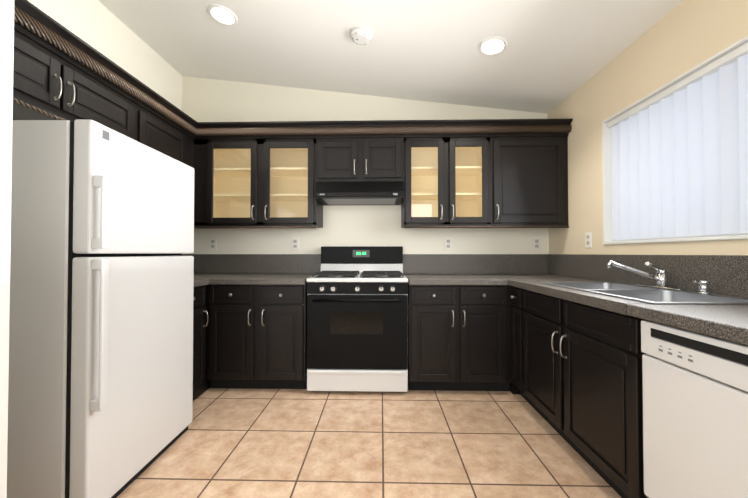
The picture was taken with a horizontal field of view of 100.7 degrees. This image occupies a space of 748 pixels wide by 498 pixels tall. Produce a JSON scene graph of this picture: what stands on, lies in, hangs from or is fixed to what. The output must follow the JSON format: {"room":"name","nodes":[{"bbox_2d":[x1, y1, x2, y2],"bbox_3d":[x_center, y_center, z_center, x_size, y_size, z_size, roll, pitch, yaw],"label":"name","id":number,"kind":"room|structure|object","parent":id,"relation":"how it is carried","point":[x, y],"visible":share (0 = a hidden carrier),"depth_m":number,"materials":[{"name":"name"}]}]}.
{"room":"kitchen","nodes":[
{"label":"kitchen","id":0,"kind":"room"},
{"bbox_2d":[0,0,14,497],"bbox_3d":[-1.500,-0.401,0.853,0.930,3.000,0.090,0,-1,1],"label":"wall","id":1,"kind":"structure","parent":0,"point":[6,56],"depth_m":0.87,"materials":[{"name":"white paint"}]},
{"bbox_2d":[27,0,182,110],"bbox_3d":[-2.041,-0.401,0.820,0.150,3.000,4.820,0,-1,1],"label":"wall","id":2,"kind":"structure","parent":0,"point":[91,21],"depth_m":2.32,"materials":[{"name":"beige paint"}]},
{"bbox_2d":[13,0,80,121],"bbox_3d":[-1.781,-0.905,1.360,0.339,0.422,0.598,0,-1,1],"label":"upper cabinet","id":3,"kind":"object","parent":2,"relation":"attached to","point":[47,60],"depth_m":1.52,"materials":[{"name":"brown wood"}]},
{"bbox_2d":[77,44,136,140],"bbox_3d":[-1.771,-0.899,1.815,0.339,0.422,0.551,0,-1,1],"label":"upper cabinet","id":4,"kind":"object","parent":2,"relation":"attached to","point":[107,96],"depth_m":1.85,"materials":[{"name":"brown wood"}]},
{"bbox_2d":[137,84,196,167],"bbox_3d":[-1.757,-0.659,2.390,0.340,0.886,0.603,0,-1,1],"label":"upper cabinet","id":5,"kind":"object","parent":2,"relation":"attached to","point":[160,127],"depth_m":2.33,"materials":[{"name":"brown wood"}]},
{"bbox_2d":[193,124,216,227],"bbox_3d":[-1.745,-0.653,2.882,0.340,0.886,0.383,0,-1,1],"label":"upper cabinet","id":6,"kind":"object","parent":2,"relation":"attached to","point":[204,143],"depth_m":2.75,"materials":[{"name":"brown wood"}]},
{"bbox_2d":[183,76,546,253],"bbox_3d":[-0.113,-0.370,3.111,3.600,3.000,0.150,0,-1,1],"label":"wall","id":7,"kind":"structure","parent":0,"point":[204,99],"depth_m":3.05,"materials":[{"name":"beige paint"}]},
{"bbox_2d":[209,238,216,249],"bbox_3d":[-1.592,-0.051,3.061,0.074,0.120,0.010,0,-1,1],"label":"electrical outlet","id":8,"kind":"object","parent":7,"relation":"attached to","point":[212,243],"visible":1,"depth_m":3.06,"materials":[{"name":"white plastic"}]},
{"bbox_2d":[291,238,298,249],"bbox_3d":[-0.774,-0.051,3.042,0.074,0.120,0.010,0,-1,1],"label":"electrical outlet","id":9,"kind":"object","parent":7,"relation":"attached to","point":[294,243],"visible":1,"depth_m":3.04,"materials":[{"name":"white plastic"}]},
{"bbox_2d":[313,121,360,183],"bbox_3d":[-0.309,-0.842,2.874,0.389,0.507,0.340,0,-1,1],"label":"upper cabinet","id":10,"kind":"object","parent":7,"relation":"attached to","point":[336,144],"depth_m":2.71,"materials":[{"name":"brown wood"}]},
{"bbox_2d":[314,181,403,204],"bbox_3d":[-0.123,-0.505,2.807,0.751,0.155,0.448,0,-1,1],"label":"range hood","id":11,"kind":"object","parent":10,"relation":"attached to","point":[364,193],"visible":1,"depth_m":2.63,"materials":[{"name":"black metal"}]},
{"bbox_2d":[361,120,404,187],"bbox_3d":[0.074,-0.842,2.865,0.376,0.507,0.340,0,-1,1],"label":"upper cabinet","id":12,"kind":"object","parent":7,"relation":"attached to","point":[382,141],"depth_m":2.70,"materials":[{"name":"brown wood"}]},
{"bbox_2d":[444,238,451,249],"bbox_3d":[0.721,-0.051,3.007,0.074,0.120,0.010,0,-1,1],"label":"electrical outlet","id":13,"kind":"object","parent":7,"relation":"attached to","point":[447,243],"visible":1,"depth_m":3.00,"materials":[{"name":"white plastic"}]},
{"bbox_2d":[469,132,569,227],"bbox_3d":[1.310,-0.600,2.833,0.737,0.779,0.340,0,-1,1],"label":"upper cabinet","id":14,"kind":"object","parent":7,"relation":"attached to","point":[492,173],"depth_m":2.67,"materials":[{"name":"brown wood"}]},
{"bbox_2d":[533,237,540,249],"bbox_3d":[1.569,-0.052,2.988,0.074,0.120,0.010,0,-1,1],"label":"electrical outlet","id":15,"kind":"object","parent":7,"relation":"attached to","point":[536,243],"visible":1,"depth_m":2.98,"materials":[{"name":"white plastic"}]},
{"bbox_2d":[117,387,620,497],"bbox_3d":[-0.166,1.123,0.756,3.902,0.050,4.820,0,-1,1],"label":"floor","id":16,"kind":"structure","parent":0,"point":[263,443],"depth_m":1.71,"materials":[{"name":"tile"}]},
{"bbox_2d":[7,119,193,497],"bbox_3d":[-1.490,0.297,1.582,0.844,1.625,0.743,0,-1,1],"label":"fridge","id":17,"kind":"object","parent":16,"relation":"on","point":[100,391],"visible":1,"depth_m":1.24,"materials":[{"name":"white metal"}]},
{"bbox_2d":[193,284,216,400],"bbox_3d":[-1.586,0.697,2.228,0.689,0.844,0.447,0,-1,1],"label":"base cabinet","id":18,"kind":"object","parent":16,"relation":"on","point":[204,297],"depth_m":2.39,"materials":[{"name":"brown wood"}]},
{"bbox_2d":[182,254,209,286],"bbox_3d":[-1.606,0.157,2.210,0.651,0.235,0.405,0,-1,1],"label":"countertop","id":19,"kind":"structure","parent":18,"relation":"on","point":[201,262],"depth_m":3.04,"materials":[{"name":"stone"}]},
{"bbox_2d":[217,285,307,388],"bbox_3d":[-0.922,0.703,2.727,0.780,0.844,0.620,0,-1,1],"label":"base cabinet","id":20,"kind":"object","parent":16,"relation":"on","point":[262,329],"depth_m":2.42,"materials":[{"name":"brown wood"}]},
{"bbox_2d":[306,246,407,392],"bbox_3d":[-0.123,0.548,2.650,0.780,1.152,0.687,0,-1,1],"label":"range","id":21,"kind":"object","parent":16,"relation":"on","point":[357,318],"visible":1,"depth_m":2.37,"materials":[{"name":"white"}]},
{"bbox_2d":[408,284,512,393],"bbox_3d":[0.678,0.703,2.665,0.797,0.844,0.669,0,-1,1],"label":"base cabinet","id":22,"kind":"object","parent":16,"relation":"on","point":[460,337],"depth_m":2.39,"materials":[{"name":"brown wood"}]},
{"bbox_2d":[210,254,505,284],"bbox_3d":[-0.121,0.164,2.702,3.596,0.235,0.647,0,-1,1],"label":"countertop","id":23,"kind":"structure","parent":22,"relation":"on","point":[225,269],"depth_m":2.99,"materials":[{"name":"stone"}]},
{"bbox_2d":[506,254,747,344],"bbox_3d":[1.324,0.147,1.461,0.651,0.235,2.970,0,-1,1],"label":"countertop","id":24,"kind":"structure","parent":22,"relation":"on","point":[726,275],"depth_m":1.56,"materials":[{"name":"stone"}]},
{"bbox_2d":[538,282,747,304],"bbox_3d":[1.364,0.296,1.643,0.530,0.160,0.890,0,-1,1],"label":"sink","id":25,"kind":"object","parent":24,"relation":"in","point":[637,292],"visible":0.15,"depth_m":1.62,"materials":[{"name":"silver metal"}]},
{"bbox_2d":[693,280,711,293],"bbox_3d":[1.565,0.182,1.480,0.071,0.062,0.052,0,-1,1],"label":"soap dispenser","id":26,"kind":"object","parent":25,"relation":"on","point":[703,286],"visible":0.96,"depth_m":1.47,"materials":[{"name":"silver metal"}]},
{"bbox_2d":[607,260,688,290],"bbox_3d":[1.477,0.140,1.707,0.273,0.153,0.250,0,-1,1],"label":"faucet","id":27,"kind":"object","parent":24,"relation":"on","point":[660,277],"visible":0.96,"depth_m":1.70,"materials":[{"name":"silver metal"}]},
{"bbox_2d":[513,286,595,394],"bbox_3d":[1.358,0.697,2.286,0.620,0.844,0.197,0,-1,1],"label":"base cabinet","id":28,"kind":"object","parent":16,"relation":"on","point":[522,298],"depth_m":2.21,"materials":[{"name":"brown wood"}]},
{"bbox_2d":[521,308,648,497],"bbox_3d":[1.345,0.762,1.716,0.620,0.700,1.074,0,-1,1],"label":"base cabinet","id":29,"kind":"object","parent":16,"relation":"on","point":[570,372],"depth_m":1.47,"materials":[{"name":"brown wood"}]},
{"bbox_2d":[641,320,747,497],"bbox_3d":[1.312,0.682,0.867,0.612,0.836,0.601,0,-1,1],"label":"dishwasher","id":30,"kind":"object","parent":16,"relation":"on","point":[695,414],"visible":0.94,"depth_m":0.98,"materials":[{"name":"white metal"}]},
{"bbox_2d":[98,0,682,113],"bbox_3d":[-0.166,-1.572,0.793,3.802,0.483,4.720,0,-1,1],"label":"ceiling","id":31,"kind":"structure","parent":0,"point":[553,55],"depth_m":2.29,"materials":[{"name":"white paint"}]},
{"bbox_2d":[207,4,237,25],"bbox_3d":[-1.060,-1.638,2.175,0.195,0.033,0.196,0,-1,1],"label":"recessed light","id":32,"kind":"object","parent":31,"relation":"in","point":[220,14],"visible":1,"depth_m":2.17,"materials":[{"name":"white"}]},
{"bbox_2d":[349,26,372,44],"bbox_3d":[-0.091,-1.511,2.205,0.172,0.053,0.172,0,-1,1],"label":"smoke detector","id":33,"kind":"object","parent":31,"relation":"attached to","point":[361,35],"visible":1,"depth_m":2.17,"materials":[{"name":"white plastic"}]},
{"bbox_2d":[478,36,507,55],"bbox_3d":[0.831,-1.417,2.168,0.195,0.033,0.196,0,-1,1],"label":"recessed light","id":34,"kind":"object","parent":31,"relation":"in","point":[493,46],"visible":1,"depth_m":2.16,"materials":[{"name":"white"}]},
{"bbox_2d":[547,0,747,254],"bbox_3d":[1.710,-0.402,0.734,0.150,3.000,4.820,0,-1,1],"label":"wall","id":35,"kind":"structure","parent":0,"point":[682,37],"depth_m":2.00,"materials":[{"name":"beige paint"}]},
{"bbox_2d":[585,232,591,247],"bbox_3d":[1.668,-0.070,2.410,0.010,0.120,0.074,0,-1,1],"label":"electrical outlet","id":36,"kind":"object","parent":35,"relation":"attached to","point":[588,239],"visible":1,"depth_m":2.40,"materials":[{"name":"white plastic"}]},
{"bbox_2d":[602,35,747,244],"bbox_3d":[1.720,-0.492,1.478,0.161,0.900,1.565,0,-1,1],"label":"window","id":37,"kind":"structure","parent":35,"relation":"in","point":[607,192],"depth_m":2.02,"materials":[{"name":"white"}]},
{"bbox_2d":[607,42,747,239],"bbox_3d":[1.697,-0.500,1.477,0.044,0.856,1.534,0,-1,1],"label":"vertical blinds","id":38,"kind":"object","parent":37,"relation":"attached to","point":[679,162],"visible":0.98,"depth_m":1.69,"materials":[{"name":"white"}]}
]}

